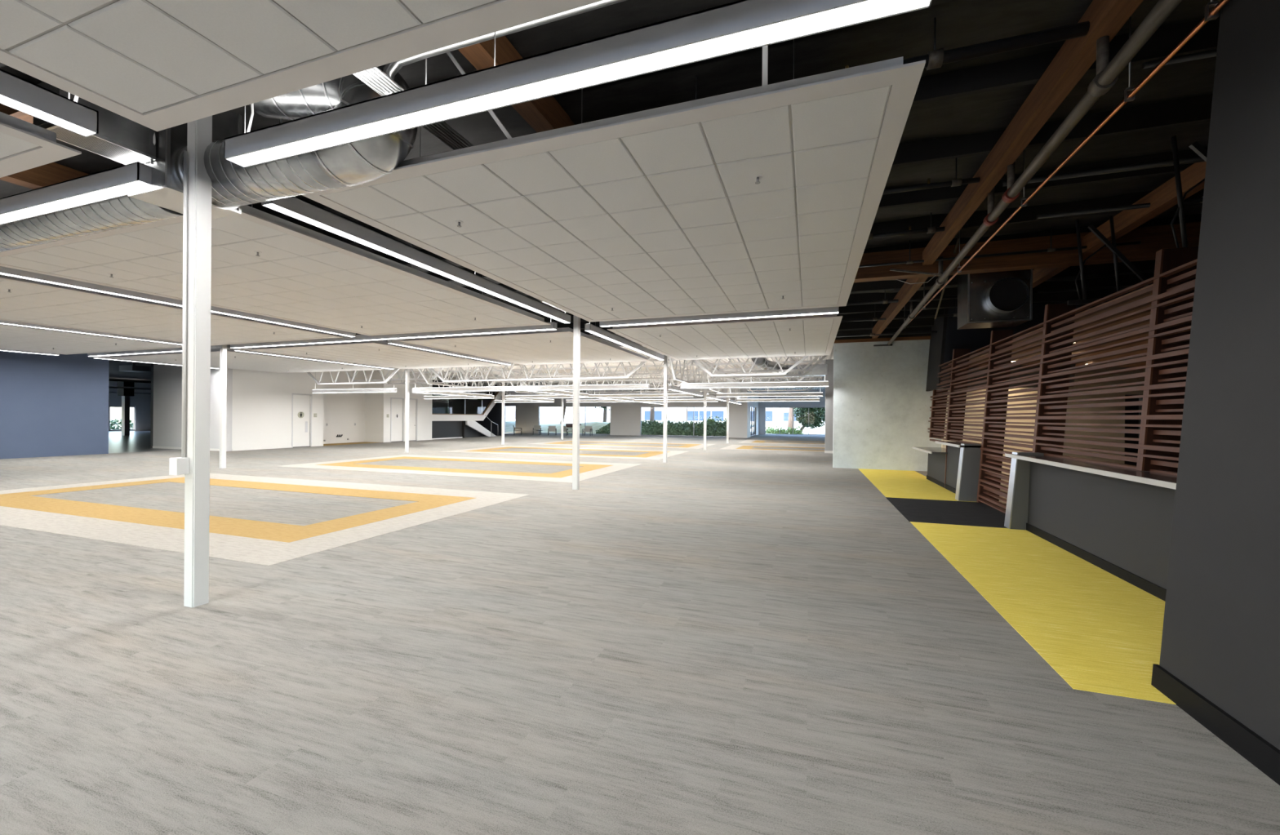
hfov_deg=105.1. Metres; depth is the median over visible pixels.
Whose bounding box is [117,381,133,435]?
column
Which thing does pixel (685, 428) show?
hedge
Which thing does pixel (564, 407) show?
tree
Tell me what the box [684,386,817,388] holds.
diffuser
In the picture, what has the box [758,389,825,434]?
wall
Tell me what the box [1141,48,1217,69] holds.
pipe
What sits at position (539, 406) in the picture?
window
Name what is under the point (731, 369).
roof truss
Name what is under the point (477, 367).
roof truss
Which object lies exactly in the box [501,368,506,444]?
column
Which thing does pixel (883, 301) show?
pipe
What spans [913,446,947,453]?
countertop
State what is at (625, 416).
wall
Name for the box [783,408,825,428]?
office building
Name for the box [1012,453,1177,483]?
countertop
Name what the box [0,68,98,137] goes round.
lamp
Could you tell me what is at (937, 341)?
wall
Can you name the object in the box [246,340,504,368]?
cloud
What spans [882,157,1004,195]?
pipe
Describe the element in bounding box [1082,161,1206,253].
timber beam
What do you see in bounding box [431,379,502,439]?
staircase
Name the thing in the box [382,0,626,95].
pipe
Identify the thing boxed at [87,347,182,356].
lamp
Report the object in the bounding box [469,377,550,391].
roof truss
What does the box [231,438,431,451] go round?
baseboard
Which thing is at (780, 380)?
roof truss
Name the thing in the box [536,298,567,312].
spiral duct
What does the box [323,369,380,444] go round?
wall
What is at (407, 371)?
column
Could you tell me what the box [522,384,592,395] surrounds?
roof truss
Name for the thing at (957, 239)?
brace
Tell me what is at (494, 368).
roof truss
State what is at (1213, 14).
copper pipe
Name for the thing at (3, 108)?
timber beam
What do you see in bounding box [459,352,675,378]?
roof truss
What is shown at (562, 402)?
column
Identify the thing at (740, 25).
lamp
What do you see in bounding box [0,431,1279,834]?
floor
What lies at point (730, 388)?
roof truss
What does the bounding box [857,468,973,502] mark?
carpet
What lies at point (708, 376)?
roof truss
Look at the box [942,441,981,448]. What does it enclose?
countertop
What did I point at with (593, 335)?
trim
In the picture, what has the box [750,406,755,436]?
window
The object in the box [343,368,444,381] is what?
roof truss
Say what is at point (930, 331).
pipe
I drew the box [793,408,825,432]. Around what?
tree
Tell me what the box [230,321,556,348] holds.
lamp
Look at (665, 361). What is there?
column
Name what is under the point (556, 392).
lamp
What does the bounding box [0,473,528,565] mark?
inlay
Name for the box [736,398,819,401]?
lamp
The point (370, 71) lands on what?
conduit
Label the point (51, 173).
timber beam
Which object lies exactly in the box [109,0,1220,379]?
ceiling
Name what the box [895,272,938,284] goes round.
loose cable
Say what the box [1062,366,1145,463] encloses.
wall
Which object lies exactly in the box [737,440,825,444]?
inlay
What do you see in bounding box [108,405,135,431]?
window
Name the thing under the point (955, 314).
pipe
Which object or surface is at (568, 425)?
planter
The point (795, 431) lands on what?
shrub
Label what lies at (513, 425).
lounge chair
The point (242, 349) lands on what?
lamp
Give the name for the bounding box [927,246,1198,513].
slatted screen
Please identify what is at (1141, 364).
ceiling
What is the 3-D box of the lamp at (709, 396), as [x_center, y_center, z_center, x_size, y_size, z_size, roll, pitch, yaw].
[4.472,-1.938,28.289,0.140,1.780,5.850,0,0,19]
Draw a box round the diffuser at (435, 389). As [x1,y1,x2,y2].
[434,388,630,391]
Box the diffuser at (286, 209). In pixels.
[263,204,569,323]
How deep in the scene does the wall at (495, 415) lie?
42.30 m
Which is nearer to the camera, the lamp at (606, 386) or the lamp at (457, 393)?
the lamp at (606, 386)
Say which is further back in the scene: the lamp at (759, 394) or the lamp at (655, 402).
the lamp at (655, 402)
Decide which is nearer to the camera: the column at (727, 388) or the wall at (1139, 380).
the wall at (1139, 380)
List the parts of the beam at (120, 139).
frame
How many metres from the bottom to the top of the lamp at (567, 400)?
1.780 m
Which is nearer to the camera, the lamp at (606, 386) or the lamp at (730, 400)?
the lamp at (606, 386)
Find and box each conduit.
[108,376,151,381]
[108,378,151,382]
[108,379,151,382]
[108,386,151,389]
[108,391,151,394]
[353,73,455,150]
[355,71,459,149]
[360,71,462,148]
[363,70,464,148]
[367,69,466,147]
[369,67,471,146]
[373,66,474,146]
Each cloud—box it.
[0,0,602,131]
[0,111,81,177]
[0,204,550,335]
[0,274,342,345]
[0,324,182,354]
[104,347,385,373]
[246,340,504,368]
[302,39,925,322]
[399,324,649,364]
[607,313,842,359]
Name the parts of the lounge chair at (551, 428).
backrest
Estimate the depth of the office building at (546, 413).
79.32 m
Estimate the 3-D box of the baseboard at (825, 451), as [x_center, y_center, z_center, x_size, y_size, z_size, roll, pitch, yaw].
[9.071,1.655,23.513,0.400,0.120,0.020,0,0,19]
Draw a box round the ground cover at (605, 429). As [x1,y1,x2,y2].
[595,422,609,434]
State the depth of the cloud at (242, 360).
19.25 m
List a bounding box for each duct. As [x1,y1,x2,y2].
[0,195,182,252]
[182,133,346,208]
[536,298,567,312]
[751,357,788,374]
[784,364,827,377]
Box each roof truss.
[306,368,399,384]
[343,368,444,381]
[376,366,478,384]
[409,369,501,391]
[417,366,502,386]
[429,346,657,382]
[440,373,530,387]
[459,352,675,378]
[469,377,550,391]
[483,358,690,382]
[496,381,572,394]
[505,369,560,395]
[509,364,703,391]
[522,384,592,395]
[535,368,714,386]
[557,373,719,390]
[563,380,600,399]
[579,377,731,393]
[598,381,738,394]
[668,356,706,383]
[690,355,808,376]
[694,355,820,373]
[698,355,827,377]
[706,364,728,393]
[709,360,824,388]
[718,368,813,382]
[727,372,817,388]
[728,377,742,398]
[734,376,821,391]
[742,380,819,393]
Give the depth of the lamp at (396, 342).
15.72 m
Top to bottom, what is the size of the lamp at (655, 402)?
1.780 m
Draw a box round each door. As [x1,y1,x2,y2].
[291,393,311,447]
[390,397,404,442]
[408,398,417,440]
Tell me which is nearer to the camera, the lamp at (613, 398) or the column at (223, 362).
the column at (223, 362)
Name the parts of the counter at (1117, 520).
leg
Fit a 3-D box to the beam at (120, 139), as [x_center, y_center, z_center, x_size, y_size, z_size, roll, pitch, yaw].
[-4.546,-2.455,4.110,0.370,0.355,0.590,0,0,19]
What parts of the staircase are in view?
glass panel, glass panel, under panel, post, glass panel, glass panel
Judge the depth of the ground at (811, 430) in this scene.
71.14 m
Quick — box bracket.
[425,57,426,84]
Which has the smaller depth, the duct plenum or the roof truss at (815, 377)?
the duct plenum
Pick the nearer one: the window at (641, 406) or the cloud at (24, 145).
the cloud at (24, 145)
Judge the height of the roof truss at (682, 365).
1.300 m
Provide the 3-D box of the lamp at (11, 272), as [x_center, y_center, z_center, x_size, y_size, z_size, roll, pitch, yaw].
[-8.462,-2.651,9.752,0.150,1.100,6.300,0,0,19]
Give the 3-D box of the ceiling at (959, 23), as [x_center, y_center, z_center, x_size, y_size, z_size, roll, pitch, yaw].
[-12.707,-3.277,5.414,53.600,0.170,33.075,0,0,19]
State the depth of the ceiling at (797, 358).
29.55 m
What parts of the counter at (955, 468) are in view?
panel, panel, leg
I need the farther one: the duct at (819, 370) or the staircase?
the staircase
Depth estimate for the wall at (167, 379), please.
23.12 m
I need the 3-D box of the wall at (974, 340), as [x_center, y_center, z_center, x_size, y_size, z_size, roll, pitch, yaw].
[10.228,-2.071,13.612,3.244,2.490,0.100,0,0,19]
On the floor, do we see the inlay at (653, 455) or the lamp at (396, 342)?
the inlay at (653, 455)
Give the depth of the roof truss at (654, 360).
24.66 m
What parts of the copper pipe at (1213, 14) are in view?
hanger rod, hanger rod, hanger rod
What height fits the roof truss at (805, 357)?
1.300 m
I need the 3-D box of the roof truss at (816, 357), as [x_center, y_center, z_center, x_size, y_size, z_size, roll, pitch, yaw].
[4.625,-2.307,19.779,5.654,0.950,0.100,0,0,19]
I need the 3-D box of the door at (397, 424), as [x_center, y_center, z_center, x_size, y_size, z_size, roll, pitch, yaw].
[-15.463,0.144,31.121,0.175,2.790,1.080,0,0,19]
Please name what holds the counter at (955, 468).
on the carpet at (907, 484)
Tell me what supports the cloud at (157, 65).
hanging from the ceiling at (959, 23)
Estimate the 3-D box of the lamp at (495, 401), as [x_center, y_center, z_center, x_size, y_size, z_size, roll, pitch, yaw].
[-8.746,-2.033,36.901,5.150,1.780,0.140,0,0,19]
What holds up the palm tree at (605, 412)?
on the ground at (811, 430)
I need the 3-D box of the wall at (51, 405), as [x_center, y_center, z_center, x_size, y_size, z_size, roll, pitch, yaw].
[-25.132,-1.056,11.299,0.300,5.050,18.950,0,0,19]
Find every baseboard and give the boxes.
[152,446,219,451]
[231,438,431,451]
[824,450,832,453]
[1151,664,1279,785]
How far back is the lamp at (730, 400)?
34.19 m
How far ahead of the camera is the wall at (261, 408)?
24.25 m
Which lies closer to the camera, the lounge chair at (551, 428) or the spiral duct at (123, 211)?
the spiral duct at (123, 211)
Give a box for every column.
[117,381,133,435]
[181,115,212,607]
[219,344,226,468]
[404,368,409,453]
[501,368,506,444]
[560,381,563,439]
[572,315,580,489]
[662,355,667,462]
[703,361,709,450]
[726,380,728,443]
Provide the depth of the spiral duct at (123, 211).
5.11 m
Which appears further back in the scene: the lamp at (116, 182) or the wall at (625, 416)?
the wall at (625, 416)
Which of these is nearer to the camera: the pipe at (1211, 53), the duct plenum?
the pipe at (1211, 53)
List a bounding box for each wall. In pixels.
[0,351,109,458]
[108,381,151,431]
[150,363,502,448]
[152,344,232,451]
[231,368,432,448]
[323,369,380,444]
[469,382,501,399]
[504,386,748,438]
[747,388,759,437]
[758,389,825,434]
[824,359,1142,450]
[832,339,942,471]
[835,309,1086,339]
[925,308,947,391]
[941,302,1080,388]
[941,387,1037,475]
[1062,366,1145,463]
[1124,395,1138,465]
[1159,0,1279,750]
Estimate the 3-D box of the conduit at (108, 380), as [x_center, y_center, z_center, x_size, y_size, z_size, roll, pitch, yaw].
[-29.823,-2.155,30.933,0.087,0.100,23.022,0,0,17]
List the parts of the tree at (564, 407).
crown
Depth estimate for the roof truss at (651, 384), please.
39.76 m
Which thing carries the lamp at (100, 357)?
hanging from the ceiling at (959, 23)
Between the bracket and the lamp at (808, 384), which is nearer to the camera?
the bracket
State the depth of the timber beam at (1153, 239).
8.32 m
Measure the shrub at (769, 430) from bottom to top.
1.120 m
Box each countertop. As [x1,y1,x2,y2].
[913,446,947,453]
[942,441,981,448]
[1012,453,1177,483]
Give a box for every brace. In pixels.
[446,51,511,138]
[762,44,768,85]
[889,268,942,275]
[934,236,959,319]
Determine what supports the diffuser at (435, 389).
attached to the lamp at (606, 386)
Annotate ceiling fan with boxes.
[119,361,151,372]
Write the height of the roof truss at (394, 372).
1.300 m
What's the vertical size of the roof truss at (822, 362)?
1.300 m
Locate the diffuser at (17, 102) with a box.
[0,94,94,135]
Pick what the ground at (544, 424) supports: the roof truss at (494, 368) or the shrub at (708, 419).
the shrub at (708, 419)
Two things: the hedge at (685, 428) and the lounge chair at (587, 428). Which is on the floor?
the lounge chair at (587, 428)
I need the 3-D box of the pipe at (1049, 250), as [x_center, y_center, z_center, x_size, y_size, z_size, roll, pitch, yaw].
[5.694,-2.949,8.462,4.600,0.421,0.059,0,0,19]
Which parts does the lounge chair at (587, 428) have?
backrest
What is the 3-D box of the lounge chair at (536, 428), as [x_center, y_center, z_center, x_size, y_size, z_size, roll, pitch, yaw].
[-9.493,1.162,45.215,0.730,0.840,0.782,0,0,-10]
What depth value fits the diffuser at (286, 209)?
6.23 m
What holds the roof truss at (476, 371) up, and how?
attached to the ceiling at (797, 358)
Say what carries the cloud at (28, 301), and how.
hanging from the ceiling at (959, 23)
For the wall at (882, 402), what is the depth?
16.04 m
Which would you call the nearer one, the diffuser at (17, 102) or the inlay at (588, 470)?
the diffuser at (17, 102)
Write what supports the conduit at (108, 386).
attached to the wall at (495, 415)
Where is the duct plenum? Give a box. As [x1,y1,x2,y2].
[128,110,242,219]
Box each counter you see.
[911,440,981,502]
[1004,452,1177,601]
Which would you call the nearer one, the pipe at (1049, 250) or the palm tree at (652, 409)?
the pipe at (1049, 250)
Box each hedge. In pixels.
[110,418,133,430]
[641,420,726,436]
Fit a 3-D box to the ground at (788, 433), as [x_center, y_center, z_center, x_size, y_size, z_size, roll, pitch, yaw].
[25.762,1.875,51.508,24.900,0.040,9.800,0,0,19]
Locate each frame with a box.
[1066,216,1152,305]
[1170,135,1207,248]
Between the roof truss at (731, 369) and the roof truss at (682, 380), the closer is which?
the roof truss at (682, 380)
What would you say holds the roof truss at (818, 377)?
attached to the ceiling at (797, 358)
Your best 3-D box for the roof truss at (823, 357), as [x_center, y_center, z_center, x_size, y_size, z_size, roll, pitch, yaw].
[5.409,-2.301,22.048,5.654,0.950,0.100,0,0,19]
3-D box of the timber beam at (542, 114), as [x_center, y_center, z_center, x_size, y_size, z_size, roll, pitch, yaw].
[-0.530,-3.004,6.062,0.200,0.300,8.700,0,0,19]
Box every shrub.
[702,416,721,423]
[765,425,776,433]
[772,426,791,434]
[785,426,806,434]
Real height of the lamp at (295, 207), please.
1.101 m
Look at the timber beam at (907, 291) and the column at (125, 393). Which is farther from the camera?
the column at (125, 393)
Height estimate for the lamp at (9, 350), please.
1.100 m
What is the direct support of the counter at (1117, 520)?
on the yellow floor marking
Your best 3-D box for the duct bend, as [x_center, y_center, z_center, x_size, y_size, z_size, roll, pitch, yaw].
[-2.525,-2.526,4.043,1.474,1.164,0.617,0,0,11]
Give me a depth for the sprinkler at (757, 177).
4.18 m
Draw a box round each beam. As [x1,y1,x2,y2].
[0,103,33,124]
[0,162,88,189]
[33,81,155,164]
[457,35,574,132]
[853,222,1200,282]
[871,276,928,338]
[922,0,1143,265]
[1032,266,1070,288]
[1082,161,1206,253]
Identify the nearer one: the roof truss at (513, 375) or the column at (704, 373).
the column at (704, 373)
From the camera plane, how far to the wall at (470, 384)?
42.44 m
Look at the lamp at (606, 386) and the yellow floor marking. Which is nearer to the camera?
the yellow floor marking
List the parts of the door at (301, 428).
push plate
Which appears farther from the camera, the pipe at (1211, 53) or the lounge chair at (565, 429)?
the lounge chair at (565, 429)
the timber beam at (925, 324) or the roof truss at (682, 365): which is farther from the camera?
the roof truss at (682, 365)
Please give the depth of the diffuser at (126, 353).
16.73 m
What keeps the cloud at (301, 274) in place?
hanging from the ceiling at (959, 23)
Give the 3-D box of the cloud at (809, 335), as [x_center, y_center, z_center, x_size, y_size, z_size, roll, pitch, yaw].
[2.688,-2.584,13.673,5.120,1.094,6.350,0,0,19]
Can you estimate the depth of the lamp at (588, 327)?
13.40 m
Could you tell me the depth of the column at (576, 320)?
11.12 m
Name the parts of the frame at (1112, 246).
rail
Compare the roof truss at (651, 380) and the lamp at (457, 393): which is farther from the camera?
the roof truss at (651, 380)
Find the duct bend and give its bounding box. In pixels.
[248,64,417,186]
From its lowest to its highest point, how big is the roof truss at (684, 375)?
0.950 m
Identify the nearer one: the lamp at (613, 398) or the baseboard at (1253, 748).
the baseboard at (1253, 748)
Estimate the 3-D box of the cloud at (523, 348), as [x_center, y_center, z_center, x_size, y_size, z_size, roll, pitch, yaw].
[-3.125,-2.626,15.680,5.260,1.094,6.350,0,0,19]
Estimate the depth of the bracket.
3.56 m
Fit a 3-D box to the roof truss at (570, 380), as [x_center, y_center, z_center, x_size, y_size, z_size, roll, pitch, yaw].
[-4.474,-2.187,39.324,0.100,1.280,7.108,0,0,19]
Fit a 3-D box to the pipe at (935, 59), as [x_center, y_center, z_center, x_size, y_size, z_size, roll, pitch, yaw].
[1.332,-2.994,4.255,4.300,0.393,0.120,0,0,19]
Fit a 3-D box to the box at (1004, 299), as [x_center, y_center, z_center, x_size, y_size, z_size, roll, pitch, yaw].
[6.667,-2.477,9.220,0.994,1.450,0.930,0,0,19]
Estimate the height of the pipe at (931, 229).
0.379 m
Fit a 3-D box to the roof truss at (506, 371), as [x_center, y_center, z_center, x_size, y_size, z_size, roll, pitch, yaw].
[-6.862,-2.204,32.410,0.100,1.280,7.108,0,0,19]
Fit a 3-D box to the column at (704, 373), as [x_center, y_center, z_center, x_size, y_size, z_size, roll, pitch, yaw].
[3.326,-0.576,25.000,0.300,4.500,0.300,0,0,19]
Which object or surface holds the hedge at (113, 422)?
on the ground
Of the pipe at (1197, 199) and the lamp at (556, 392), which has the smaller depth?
the pipe at (1197, 199)
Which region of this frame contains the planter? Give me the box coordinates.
[565,423,581,427]
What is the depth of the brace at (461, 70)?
4.03 m
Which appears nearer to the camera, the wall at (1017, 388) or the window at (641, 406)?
the wall at (1017, 388)
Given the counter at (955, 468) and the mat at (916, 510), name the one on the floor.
the mat at (916, 510)
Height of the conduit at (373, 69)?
0.042 m
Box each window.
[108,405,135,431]
[504,405,515,432]
[538,406,609,435]
[640,406,726,436]
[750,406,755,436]
[764,407,825,435]
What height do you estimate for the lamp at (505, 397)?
1.780 m
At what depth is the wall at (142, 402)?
47.25 m
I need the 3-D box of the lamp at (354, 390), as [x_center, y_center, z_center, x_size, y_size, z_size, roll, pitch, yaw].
[-13.511,-2.067,23.100,5.150,1.780,0.140,0,0,19]
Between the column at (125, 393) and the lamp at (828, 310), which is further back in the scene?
the column at (125, 393)
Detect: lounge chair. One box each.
[512,425,521,434]
[533,425,541,435]
[547,426,556,435]
[563,426,572,435]
[582,426,592,435]
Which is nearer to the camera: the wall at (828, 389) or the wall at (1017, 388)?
the wall at (1017, 388)
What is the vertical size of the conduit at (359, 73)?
0.042 m
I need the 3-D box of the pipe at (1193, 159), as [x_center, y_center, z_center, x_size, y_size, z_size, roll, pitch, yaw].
[7.616,-2.956,4.836,6.800,0.379,0.093,0,0,19]
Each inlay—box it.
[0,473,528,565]
[279,454,639,483]
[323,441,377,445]
[440,445,688,459]
[528,440,715,448]
[718,444,824,452]
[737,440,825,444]
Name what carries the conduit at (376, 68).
attached to the bracket
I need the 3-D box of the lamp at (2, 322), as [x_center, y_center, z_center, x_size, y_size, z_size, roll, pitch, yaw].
[-14.341,-2.693,11.783,0.150,1.100,6.300,0,0,19]
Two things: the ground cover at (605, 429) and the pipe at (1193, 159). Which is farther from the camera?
the ground cover at (605, 429)
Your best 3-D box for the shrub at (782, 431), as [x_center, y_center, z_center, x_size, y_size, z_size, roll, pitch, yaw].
[15.201,1.417,53.022,1.898,0.993,2.132,0,0,30]
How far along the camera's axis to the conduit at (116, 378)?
23.88 m
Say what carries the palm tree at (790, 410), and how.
on the ground at (788, 433)
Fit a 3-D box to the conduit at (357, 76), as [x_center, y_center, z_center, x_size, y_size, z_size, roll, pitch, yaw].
[-1.811,-2.373,3.805,0.022,0.042,3.200,0,0,19]
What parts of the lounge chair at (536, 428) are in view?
backrest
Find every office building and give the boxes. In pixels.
[505,406,783,430]
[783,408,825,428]
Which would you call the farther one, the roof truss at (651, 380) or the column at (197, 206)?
the roof truss at (651, 380)
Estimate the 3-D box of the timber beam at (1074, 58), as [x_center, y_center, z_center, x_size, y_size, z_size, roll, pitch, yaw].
[3.195,-2.867,3.125,0.160,0.240,11.980,0,0,19]
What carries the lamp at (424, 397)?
hanging from the ceiling at (797, 358)
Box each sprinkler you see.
[455,220,462,227]
[752,174,762,184]
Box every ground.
[115,424,825,434]
[504,420,752,436]
[788,432,825,435]
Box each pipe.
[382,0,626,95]
[695,17,1089,99]
[835,320,937,337]
[840,298,957,322]
[846,289,1037,305]
[858,227,1141,267]
[867,213,968,239]
[873,0,1182,346]
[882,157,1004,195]
[904,0,1229,328]
[1001,155,1204,186]
[1036,195,1203,218]
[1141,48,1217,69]
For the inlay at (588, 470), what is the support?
on the floor
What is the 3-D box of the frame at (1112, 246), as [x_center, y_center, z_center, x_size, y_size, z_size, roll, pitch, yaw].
[6.814,-2.282,7.045,1.050,1.242,0.104,0,0,19]
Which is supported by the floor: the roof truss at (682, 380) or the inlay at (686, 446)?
the inlay at (686, 446)
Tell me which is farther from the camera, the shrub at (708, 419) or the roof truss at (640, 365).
the shrub at (708, 419)
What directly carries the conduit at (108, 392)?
attached to the wall at (495, 415)
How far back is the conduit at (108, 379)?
26.42 m
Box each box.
[168,457,189,475]
[957,269,1032,329]
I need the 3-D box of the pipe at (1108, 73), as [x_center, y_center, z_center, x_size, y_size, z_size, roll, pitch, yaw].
[5.349,-2.588,8.696,0.550,0.488,15.526,0,0,19]
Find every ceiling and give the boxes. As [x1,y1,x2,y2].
[0,0,1221,340]
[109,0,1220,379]
[393,346,833,390]
[947,284,1153,367]
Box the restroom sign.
[297,411,304,417]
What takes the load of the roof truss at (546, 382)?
attached to the ceiling at (797, 358)
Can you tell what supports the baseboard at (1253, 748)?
attached to the wall at (1220, 637)
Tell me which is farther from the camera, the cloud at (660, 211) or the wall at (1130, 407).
the wall at (1130, 407)
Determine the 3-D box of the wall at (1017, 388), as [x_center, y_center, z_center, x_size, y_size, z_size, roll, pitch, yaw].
[10.846,-0.797,15.078,2.750,5.050,0.380,0,0,19]
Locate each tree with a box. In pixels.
[560,406,610,423]
[602,406,607,422]
[649,407,654,422]
[786,408,794,431]
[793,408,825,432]
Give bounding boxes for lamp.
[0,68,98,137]
[0,161,151,224]
[0,266,355,337]
[0,320,182,345]
[0,349,59,355]
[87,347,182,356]
[93,355,219,368]
[224,0,931,167]
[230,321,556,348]
[233,347,394,368]
[261,118,570,323]
[311,381,397,393]
[387,338,511,364]
[412,363,649,391]
[412,373,492,397]
[423,395,494,399]
[493,400,554,402]
[504,395,554,401]
[507,365,693,398]
[526,389,588,396]
[565,377,718,402]
[584,322,664,359]
[597,368,635,401]
[599,306,839,327]
[640,380,663,404]
[667,364,702,395]
[680,355,828,388]
[706,363,726,400]
[715,388,822,396]
[728,391,742,404]
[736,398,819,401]
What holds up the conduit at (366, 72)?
attached to the bracket
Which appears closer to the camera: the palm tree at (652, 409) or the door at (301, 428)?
the door at (301, 428)
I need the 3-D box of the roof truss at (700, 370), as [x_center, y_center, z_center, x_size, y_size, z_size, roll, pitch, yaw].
[-1.265,-2.349,30.065,11.804,0.950,0.100,0,0,19]
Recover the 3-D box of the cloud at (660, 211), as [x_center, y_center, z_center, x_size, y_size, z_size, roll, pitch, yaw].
[0.284,-2.601,6.711,5.120,1.094,6.460,0,0,19]
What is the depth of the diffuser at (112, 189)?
4.71 m
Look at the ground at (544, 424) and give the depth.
52.21 m
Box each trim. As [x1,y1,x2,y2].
[588,333,643,346]
[834,336,930,343]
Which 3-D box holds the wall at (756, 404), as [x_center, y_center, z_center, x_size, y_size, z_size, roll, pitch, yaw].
[10.579,-0.574,45.940,0.200,4.600,9.250,0,0,19]
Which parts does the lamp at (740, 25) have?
power cord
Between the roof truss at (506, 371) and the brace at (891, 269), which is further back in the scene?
the roof truss at (506, 371)
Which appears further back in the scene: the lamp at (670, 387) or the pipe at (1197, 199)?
the lamp at (670, 387)
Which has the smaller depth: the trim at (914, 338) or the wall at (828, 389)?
the trim at (914, 338)
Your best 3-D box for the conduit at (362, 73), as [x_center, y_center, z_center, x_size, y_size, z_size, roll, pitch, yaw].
[-1.752,-2.373,3.785,0.022,0.042,3.200,0,0,19]
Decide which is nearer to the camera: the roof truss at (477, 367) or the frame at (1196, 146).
the frame at (1196, 146)
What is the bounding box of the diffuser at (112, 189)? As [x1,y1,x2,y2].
[0,181,150,223]
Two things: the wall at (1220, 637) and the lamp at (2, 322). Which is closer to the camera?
the wall at (1220, 637)
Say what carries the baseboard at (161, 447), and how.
attached to the wall at (167, 379)
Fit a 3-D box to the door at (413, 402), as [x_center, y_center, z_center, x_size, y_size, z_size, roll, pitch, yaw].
[-15.091,0.146,32.199,0.175,2.790,1.080,0,0,19]
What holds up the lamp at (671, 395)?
hanging from the ceiling at (797, 358)
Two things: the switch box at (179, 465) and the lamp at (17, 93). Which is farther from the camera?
the switch box at (179, 465)
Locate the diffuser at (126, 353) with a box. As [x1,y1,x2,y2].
[89,351,182,356]
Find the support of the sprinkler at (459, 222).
attached to the cloud at (660, 211)
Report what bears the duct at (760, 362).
hanging from the roof truss at (816, 357)
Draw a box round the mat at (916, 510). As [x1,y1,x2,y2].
[885,497,1006,528]
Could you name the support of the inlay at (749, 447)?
on the floor
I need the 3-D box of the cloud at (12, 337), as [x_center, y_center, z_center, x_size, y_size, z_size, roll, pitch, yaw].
[-17.968,-2.732,13.014,6.700,1.094,6.460,0,0,19]
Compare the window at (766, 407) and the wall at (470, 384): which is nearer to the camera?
the wall at (470, 384)
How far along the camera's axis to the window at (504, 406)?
49.18 m

